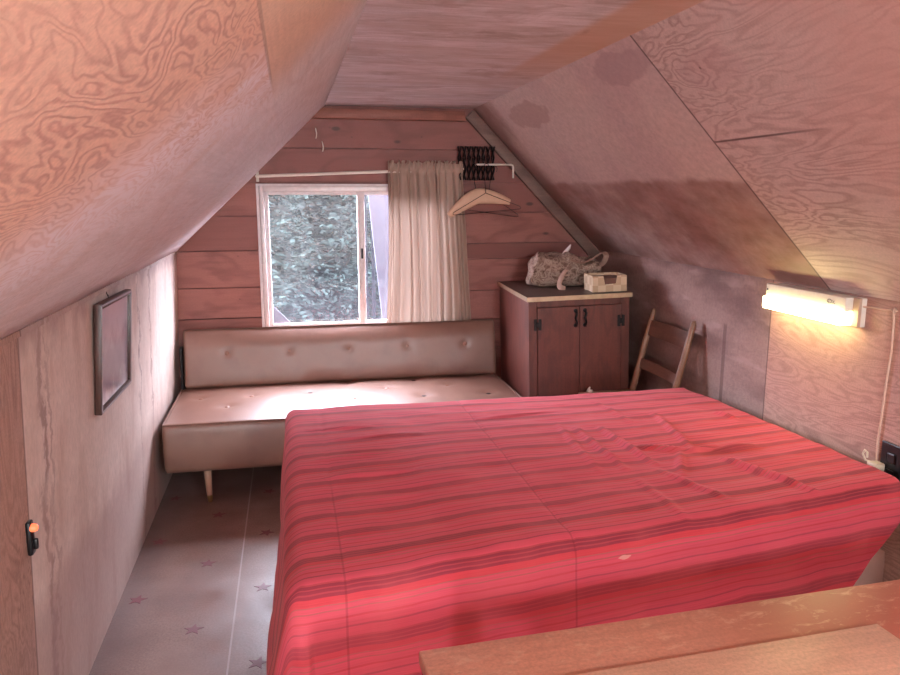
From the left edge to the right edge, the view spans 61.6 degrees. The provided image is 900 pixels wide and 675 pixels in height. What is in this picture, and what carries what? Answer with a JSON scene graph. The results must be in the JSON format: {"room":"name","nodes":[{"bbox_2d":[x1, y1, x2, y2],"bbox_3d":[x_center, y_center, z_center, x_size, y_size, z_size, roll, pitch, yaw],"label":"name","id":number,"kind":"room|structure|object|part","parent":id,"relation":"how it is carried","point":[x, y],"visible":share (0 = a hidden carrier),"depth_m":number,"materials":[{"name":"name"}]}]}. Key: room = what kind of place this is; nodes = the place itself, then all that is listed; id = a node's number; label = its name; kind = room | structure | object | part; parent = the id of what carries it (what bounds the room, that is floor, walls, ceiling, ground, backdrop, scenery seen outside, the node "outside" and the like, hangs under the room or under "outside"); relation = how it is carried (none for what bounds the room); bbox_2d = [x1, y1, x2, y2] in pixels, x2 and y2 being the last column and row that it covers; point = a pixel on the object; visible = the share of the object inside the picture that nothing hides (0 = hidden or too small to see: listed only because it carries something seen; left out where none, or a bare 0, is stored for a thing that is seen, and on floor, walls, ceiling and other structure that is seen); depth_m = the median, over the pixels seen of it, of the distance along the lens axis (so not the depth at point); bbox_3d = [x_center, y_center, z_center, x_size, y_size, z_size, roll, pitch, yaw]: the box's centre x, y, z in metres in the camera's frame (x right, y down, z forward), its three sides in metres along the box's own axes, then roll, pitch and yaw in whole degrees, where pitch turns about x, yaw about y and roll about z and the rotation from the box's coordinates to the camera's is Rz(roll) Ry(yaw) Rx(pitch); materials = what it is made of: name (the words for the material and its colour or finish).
{"room":"attic bedroom","nodes":[
{"label":"attic bedroom","id":0,"kind":"room"},
{"bbox_2d":[0,254,179,674],"bbox_3d":[-0.921,0.664,1.228,0.102,1.240,6.500,-2,11,-12],"label":"wall","id":1,"kind":"structure","parent":0,"point":[94,487],"depth_m":2.25,"materials":[{"name":"beige wood"}]},
{"bbox_2d":[25,519,38,555],"bbox_3d":[-1.012,0.486,1.835,0.027,0.085,0.028,-2,11,-12],"label":"light switch","id":2,"kind":"object","parent":1,"relation":"attached to","point":[30,527],"visible":1,"depth_m":1.82,"materials":[{"name":"black plastic"}]},
{"bbox_2d":[29,523,38,531],"bbox_3d":[-1.006,0.460,1.828,0.017,0.020,0.020,-2,11,-12],"label":"lamp","id":3,"kind":"object","parent":2,"relation":"attached to","point":[33,527],"depth_m":1.82,"materials":[{"name":"orange plastic"}]},
{"bbox_2d":[0,251,177,346],"bbox_3d":[-0.873,0.109,1.134,0.010,0.016,6.500,-2,11,-12],"label":"trim","id":4,"kind":"structure","parent":1,"relation":"attached to","point":[4,341],"depth_m":2.18,"materials":[{"name":"beige wood"}]},
{"bbox_2d":[94,289,131,415],"bbox_3d":[-1.184,0.021,2.662,0.050,0.403,0.486,-2,11,-12],"label":"framed picture","id":5,"kind":"object","parent":1,"relation":"attached to","point":[113,314],"visible":0.97,"depth_m":2.62,"materials":[{"name":"brown wood"}]},
{"bbox_2d":[102,296,127,404],"bbox_3d":[-1.187,0.035,2.664,0.030,0.338,0.452,-2,11,-12],"label":"print","id":6,"kind":"object","parent":5,"relation":"attached to","point":[114,308],"depth_m":2.66},
{"bbox_2d":[0,0,366,339],"bbox_3d":[-0.474,-0.328,1.137,0.884,0.849,6.500,-2,11,-12],"label":"sloped ceiling","id":7,"kind":"structure","parent":0,"point":[126,126],"depth_m":1.10,"materials":[{"name":"brown wood"}]},
{"bbox_2d":[89,466,281,674],"bbox_3d":[0.340,1.253,1.609,2.780,0.061,6.700,-2,11,-12],"label":"floor","id":8,"kind":"structure","parent":0,"point":[197,596],"depth_m":2.97,"materials":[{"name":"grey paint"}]},
{"bbox_2d":[162,319,520,501],"bbox_3d":[-0.551,0.362,4.136,1.829,0.756,0.797,-2,11,-12],"label":"sofa","id":9,"kind":"object","parent":8,"relation":"on","point":[269,373],"visible":0.77,"depth_m":4.27,"materials":[{"name":"beige leather"}]},
{"bbox_3d":[-1.508,0.204,4.260,0.016,0.300,0.080,-2,11,-12],"label":"hinge arm","id":10,"kind":"part","parent":9,"relation":"part of","materials":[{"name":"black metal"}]},
{"bbox_3d":[-1.202,0.706,3.749,0.039,0.157,0.045,-2,11,-12],"label":"leg","id":11,"kind":"part","parent":9,"relation":"part of","materials":[{"name":"brown wood"}]},
{"bbox_3d":[-0.611,0.089,4.428,1.807,0.328,0.110,-2,11,-12],"label":"backrest","id":12,"kind":"part","parent":9,"relation":"part of","materials":[{"name":"beige leather"}]},
{"bbox_2d":[162,374,518,472],"bbox_3d":[-0.546,0.429,4.117,1.827,0.260,0.733,-2,11,-12],"label":"seat cushion","id":13,"kind":"object","parent":9,"relation":"on","point":[241,424],"depth_m":3.92,"materials":[{"name":"beige leather"}]},
{"bbox_2d":[498,280,632,396],"bbox_3d":[0.641,0.193,4.375,0.568,0.982,0.772,-3,11,-7],"label":"base cabinet","id":14,"kind":"object","parent":8,"relation":"on","point":[572,340],"visible":0.62,"depth_m":3.99,"materials":[{"name":"red wood"}]},
{"bbox_3d":[0.576,0.253,4.014,0.224,0.841,0.020,-3,11,-7],"label":"door","id":15,"kind":"part","parent":14,"relation":"part of","materials":[{"name":"red wood"}]},
{"bbox_2d":[526,244,608,289],"bbox_3d":[0.670,-0.412,4.331,0.478,0.242,0.399,-1,11,2],"label":"tote bag","id":16,"kind":"object","parent":14,"relation":"on","point":[561,270],"visible":0.87,"depth_m":4.25,"materials":[{"name":"fabric"}]},
{"bbox_3d":[0.658,-0.100,3.940,0.022,0.099,0.028,-3,11,-7],"label":"pull handle","id":17,"kind":"part","parent":14,"relation":"part of","materials":[{"name":"black metal"}]},
{"bbox_3d":[0.689,0.269,4.036,0.545,0.958,0.018,-3,11,-7],"label":"frame","id":18,"kind":"part","parent":14,"relation":"part of","materials":[{"name":"red wood"}]},
{"bbox_3d":[0.707,-0.103,3.946,0.022,0.099,0.028,-3,11,-7],"label":"pull handle","id":19,"kind":"part","parent":14,"relation":"part of","materials":[{"name":"black metal"}]},
{"bbox_3d":[0.800,0.240,4.043,0.224,0.841,0.020,-3,11,-7],"label":"door","id":20,"kind":"part","parent":14,"relation":"part of","materials":[{"name":"red wood"}]},
{"bbox_2d":[584,272,626,291],"bbox_3d":[0.841,-0.301,4.097,0.188,0.091,0.170,-1,11,-6],"label":"woven basket","id":21,"kind":"object","parent":14,"relation":"on","point":[604,281],"visible":1,"depth_m":4.02,"materials":[{"name":"beige wicker"}]},
{"bbox_2d":[578,308,695,393],"bbox_3d":[0.924,0.340,3.829,0.419,0.914,0.448,-2,11,-12],"label":"wooden chair","id":22,"kind":"object","parent":8,"relation":"on","point":[682,338],"visible":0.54,"depth_m":3.83,"materials":[{"name":"brown wood"}]},
{"bbox_3d":[0.869,0.331,3.821,0.310,0.023,0.422,-2,11,-12],"label":"seat","id":23,"kind":"part","parent":22,"relation":"part of","materials":[{"name":"brown wood"}]},
{"bbox_3d":[1.020,0.298,4.054,0.136,0.914,0.034,-2,11,-12],"label":"post","id":24,"kind":"part","parent":22,"relation":"part of","materials":[{"name":"brown wood"}]},
{"bbox_3d":[1.104,0.372,3.660,0.136,0.914,0.034,-2,11,-12],"label":"post","id":25,"kind":"part","parent":22,"relation":"part of","materials":[{"name":"brown wood"}]},
{"bbox_2d":[419,580,899,674],"bbox_3d":[0.781,0.915,1.240,1.564,0.742,0.625,-3,11,-14],"label":"wooden table","id":26,"kind":"object","parent":8,"relation":"on","point":[586,649],"visible":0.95,"depth_m":1.32,"materials":[{"name":"orange wood"}]},
{"bbox_2d":[576,624,899,674],"bbox_3d":[0.426,0.569,1.045,0.795,0.010,0.420,-3,11,-14],"label":"board","id":27,"kind":"object","parent":26,"relation":"on","point":[869,649],"visible":1,"depth_m":1.23,"materials":[{"name":"brown wood"}]},
{"bbox_2d":[854,549,884,585],"bbox_3d":[0.402,0.716,2.710,1.858,0.588,1.494,-2,11,-12],"label":"bed","id":28,"kind":"object","parent":8,"relation":"on","point":[873,572],"visible":0.02,"depth_m":2.43,"materials":[{"name":"brown wood"}]},
{"bbox_2d":[267,388,899,674],"bbox_3d":[0.362,0.686,2.643,1.990,0.604,1.656,-2,11,-12],"label":"bedspread","id":29,"kind":"object","parent":28,"relation":"on","point":[406,530],"visible":0.95,"depth_m":2.20,"materials":[{"name":"red fabric"}]},
{"bbox_2d":[177,105,597,390],"bbox_3d":[-0.336,-0.379,4.572,2.780,2.150,0.070,-2,11,-12],"label":"wall","id":30,"kind":"structure","parent":0,"point":[218,270],"depth_m":4.38,"materials":[{"name":"red wood"}]},
{"bbox_2d":[256,184,387,326],"bbox_3d":[-0.523,-0.442,4.478,1.180,0.919,0.016,-2,11,-12],"label":"trim","id":31,"kind":"structure","parent":30,"relation":"attached to","point":[257,185],"depth_m":4.34,"materials":[{"name":"white wood"}]},
{"bbox_2d":[259,186,387,326],"bbox_3d":[-0.528,-0.465,4.497,1.144,0.857,0.075,-2,11,-12],"label":"window","id":32,"kind":"structure","parent":30,"relation":"in","point":[264,191],"depth_m":4.40,"materials":[{"name":"metal"}]},
{"bbox_3d":[-0.275,-0.479,4.573,0.542,0.789,0.022,-2,11,-12],"label":"sash","id":33,"kind":"part","parent":32,"relation":"part of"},
{"bbox_2d":[255,168,463,181],"bbox_3d":[-0.509,-0.942,4.363,1.200,0.086,0.060,-2,11,-12],"label":"curtain rod","id":34,"kind":"object","parent":30,"relation":"attached to","point":[257,175],"visible":0.82,"depth_m":4.29,"materials":[{"name":"white metal"}]},
{"bbox_3d":[-0.502,-0.949,4.341,1.181,0.065,0.018,-2,11,-12],"label":"rod","id":35,"kind":"part","parent":34,"relation":"part of","materials":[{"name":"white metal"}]},
{"bbox_2d":[387,160,470,322],"bbox_3d":[-0.121,-0.541,4.490,0.531,0.998,0.057,-2,11,-12],"label":"curtain","id":36,"kind":"object","parent":34,"relation":"hanging from","point":[428,277],"visible":0.91,"depth_m":4.50,"materials":[{"name":"white fabric"}]},
{"bbox_2d":[311,107,464,121],"bbox_3d":[-0.398,-1.280,4.332,0.990,0.060,0.049,-2,11,-12],"label":"trim","id":37,"kind":"structure","parent":30,"relation":"attached to","point":[324,112],"depth_m":4.32,"materials":[{"name":"brown wood"}]},
{"bbox_2d":[457,146,494,179],"bbox_3d":[0.155,-1.033,4.479,0.230,0.197,0.029,-2,11,-12],"label":"rack","id":38,"kind":"object","parent":30,"relation":"attached to","point":[474,157],"visible":1,"depth_m":4.47,"materials":[{"name":"brown metal"}]},
{"bbox_2d":[470,166,517,216],"bbox_3d":[0.215,-0.867,4.488,0.409,0.302,0.004,-3,11,-14],"label":"hanger","id":39,"kind":"object","parent":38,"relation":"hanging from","point":[493,166],"visible":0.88,"depth_m":4.51,"materials":[{"name":"black metal"}]},
{"bbox_2d":[476,164,513,177],"bbox_3d":[0.258,-0.989,4.490,0.228,0.084,0.109,-2,11,-12],"label":"towel bar","id":40,"kind":"object","parent":30,"relation":"attached to","point":[512,165],"visible":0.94,"depth_m":4.44,"materials":[{"name":"white metal"}]},
{"bbox_2d":[447,164,510,217],"bbox_3d":[0.173,-0.863,4.449,0.387,0.313,0.044,-2,11,-11],"label":"hanger","id":41,"kind":"object","parent":40,"relation":"hanging from","point":[475,193],"visible":0.98,"depth_m":4.44,"materials":[{"name":"beige wood"}]},
{"bbox_2d":[453,163,520,214],"bbox_3d":[0.218,-0.866,4.417,0.411,0.297,0.004,-2,11,-10],"label":"hanger","id":42,"kind":"object","parent":40,"relation":"hanging from","point":[486,163],"visible":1,"depth_m":4.42,"materials":[{"name":"black metal"}]},
{"bbox_2d":[465,111,599,258],"bbox_3d":[0.519,-0.910,4.599,0.872,0.892,0.032,-2,11,-12],"label":"trim","id":43,"kind":"structure","parent":30,"relation":"attached to","point":[472,118],"depth_m":4.58,"materials":[{"name":"brown wood"}]},
{"bbox_2d":[325,0,704,108],"bbox_3d":[0.381,-0.767,1.237,0.985,0.050,6.500,-2,11,-12],"label":"ceiling","id":44,"kind":"structure","parent":0,"point":[460,54],"depth_m":2.52,"materials":[{"name":"brown wood"}]},
{"bbox_2d":[474,0,899,301],"bbox_3d":[1.221,-0.383,1.489,0.850,0.870,6.500,-2,11,-12],"label":"sloped ceiling","id":45,"kind":"structure","parent":0,"point":[757,138],"depth_m":2.44,"materials":[{"name":"brown wood"}]},
{"bbox_2d":[597,249,899,581],"bbox_3d":[1.627,0.575,1.756,0.050,1.220,6.500,-2,11,-12],"label":"wall","id":46,"kind":"structure","parent":0,"point":[823,383],"depth_m":3.08,"materials":[{"name":"beige wood"}]},
{"bbox_2d":[762,283,897,459],"bbox_3d":[1.342,0.100,2.752,0.080,0.530,0.616,-2,11,-12],"label":"lamp","id":47,"kind":"object","parent":46,"relation":"attached to","point":[824,306],"depth_m":2.67,"materials":[{"name":"white plastic"}]},
{"bbox_2d":[762,295,851,325],"bbox_3d":[1.313,-0.104,2.796,0.056,0.049,0.442,-2,11,-12],"label":"diffuser","id":48,"kind":"object","parent":47,"relation":"attached to","point":[835,314],"depth_m":2.73,"materials":[{"name":"white plastic"}]},
{"bbox_3d":[1.414,0.147,2.538,0.016,0.518,0.157,-3,11,-16],"label":"lamp cord","id":49,"kind":"part","parent":47,"relation":"part of","materials":[{"name":"white plastic"}]},
{"bbox_2d":[880,440,899,480],"bbox_3d":[1.442,0.423,2.470,0.014,0.154,0.088,-2,11,-12],"label":"wall outlet","id":50,"kind":"object","parent":46,"relation":"attached to","point":[890,452],"visible":0.66,"depth_m":2.46,"materials":[{"name":"black plastic"}]},
{"bbox_2d":[862,449,884,470],"bbox_3d":[1.405,0.409,2.519,0.037,0.053,0.087,-2,11,-12],"label":"plug","id":51,"kind":"object","parent":50,"relation":"attached to","point":[874,463],"visible":0.81,"depth_m":2.49,"materials":[{"name":"beige plastic"}]},
{"bbox_2d":[884,468,893,475],"bbox_3d":[1.437,0.450,2.472,0.004,0.034,0.036,-2,11,-12],"label":"socket","id":52,"kind":"object","parent":50,"relation":"attached to","point":[890,471],"depth_m":2.47,"materials":[{"name":"black plastic"}]},
{"bbox_2d":[886,452,895,464],"bbox_3d":[1.437,0.395,2.462,0.004,0.034,0.036,-2,11,-12],"label":"socket","id":53,"kind":"object","parent":50,"relation":"attached to","point":[890,456],"depth_m":2.46,"materials":[{"name":"black plastic"}]},
{"label":"outside","id":54,"kind":"structure","parent":0,"visible":0},
{"bbox_2d":[274,205,371,315],"bbox_3d":[-8.187,-7.474,38.226,120.000,9.521,70.000,-2,11,-12],"label":"ground","id":55,"kind":"structure","parent":54,"point":[299,205],"depth_m":23.66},
{"bbox_2d":[273,306,290,323],"bbox_3d":[-0.997,1.592,5.005,0.550,4.015,0.020,-2,11,-12],"label":"board","id":56,"kind":"object","parent":55,"relation":"on","point":[279,317],"visible":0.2,"depth_m":4.66,"materials":[{"name":"white"}]},
{"bbox_2d":[268,195,334,322],"bbox_3d":[-2.188,-0.378,8.744,2.649,6.698,2.446,4,11,19],"label":"conifer tree","id":57,"kind":"object","parent":55,"relation":"on","point":[280,283],"visible":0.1,"depth_m":8.61,"materials":[{"name":"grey plant"}]},
{"bbox_2d":[271,195,378,322],"bbox_3d":[-2.044,-1.668,11.929,3.280,8.142,3.118,1,11,3],"label":"conifer tree","id":58,"kind":"object","parent":55,"relation":"on","point":[327,215],"visible":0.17,"depth_m":11.65,"materials":[{"name":"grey plant"}]},
{"bbox_2d":[294,197,377,317],"bbox_3d":[-2.188,-2.855,15.680,3.780,9.200,3.434,-8,13,-37],"label":"conifer tree","id":59,"kind":"object","parent":55,"relation":"on","point":[337,241],"visible":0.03,"depth_m":15.39,"materials":[{"name":"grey plant"}]},
{"bbox_2d":[323,195,381,321],"bbox_3d":[-0.785,-0.561,9.766,2.572,6.717,2.706,5,12,25],"label":"conifer tree","id":60,"kind":"object","parent":55,"relation":"on","point":[351,265],"visible":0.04,"depth_m":9.50,"materials":[{"name":"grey plant"}]},
{"bbox_2d":[364,195,381,319],"bbox_3d":[-0.600,0.883,6.236,0.168,4.954,0.148,-2,11,-12],"label":"lattice mast","id":61,"kind":"object","parent":55,"relation":"on","point":[372,258],"visible":0.03,"depth_m":5.94,"materials":[{"name":"metal"}]},
{"bbox_3d":[-0.656,0.923,6.169,0.026,4.900,0.026,2,11,10],"label":"mast rail","id":62,"kind":"part","parent":61,"relation":"part of","materials":[{"name":"metal"}]},
{"bbox_3d":[-0.612,0.898,6.298,0.026,4.900,0.026,-7,13,-34],"label":"mast rail","id":63,"kind":"part","parent":61,"relation":"part of","materials":[{"name":"metal"}]},
{"bbox_2d":[368,195,388,318],"bbox_3d":[-0.371,1.162,5.303,0.372,4.750,0.030,-2,11,-12],"label":"board","id":64,"kind":"object","parent":55,"relation":"on","point":[378,204],"visible":0.08,"depth_m":4.93,"materials":[{"name":"white"}]}
]}

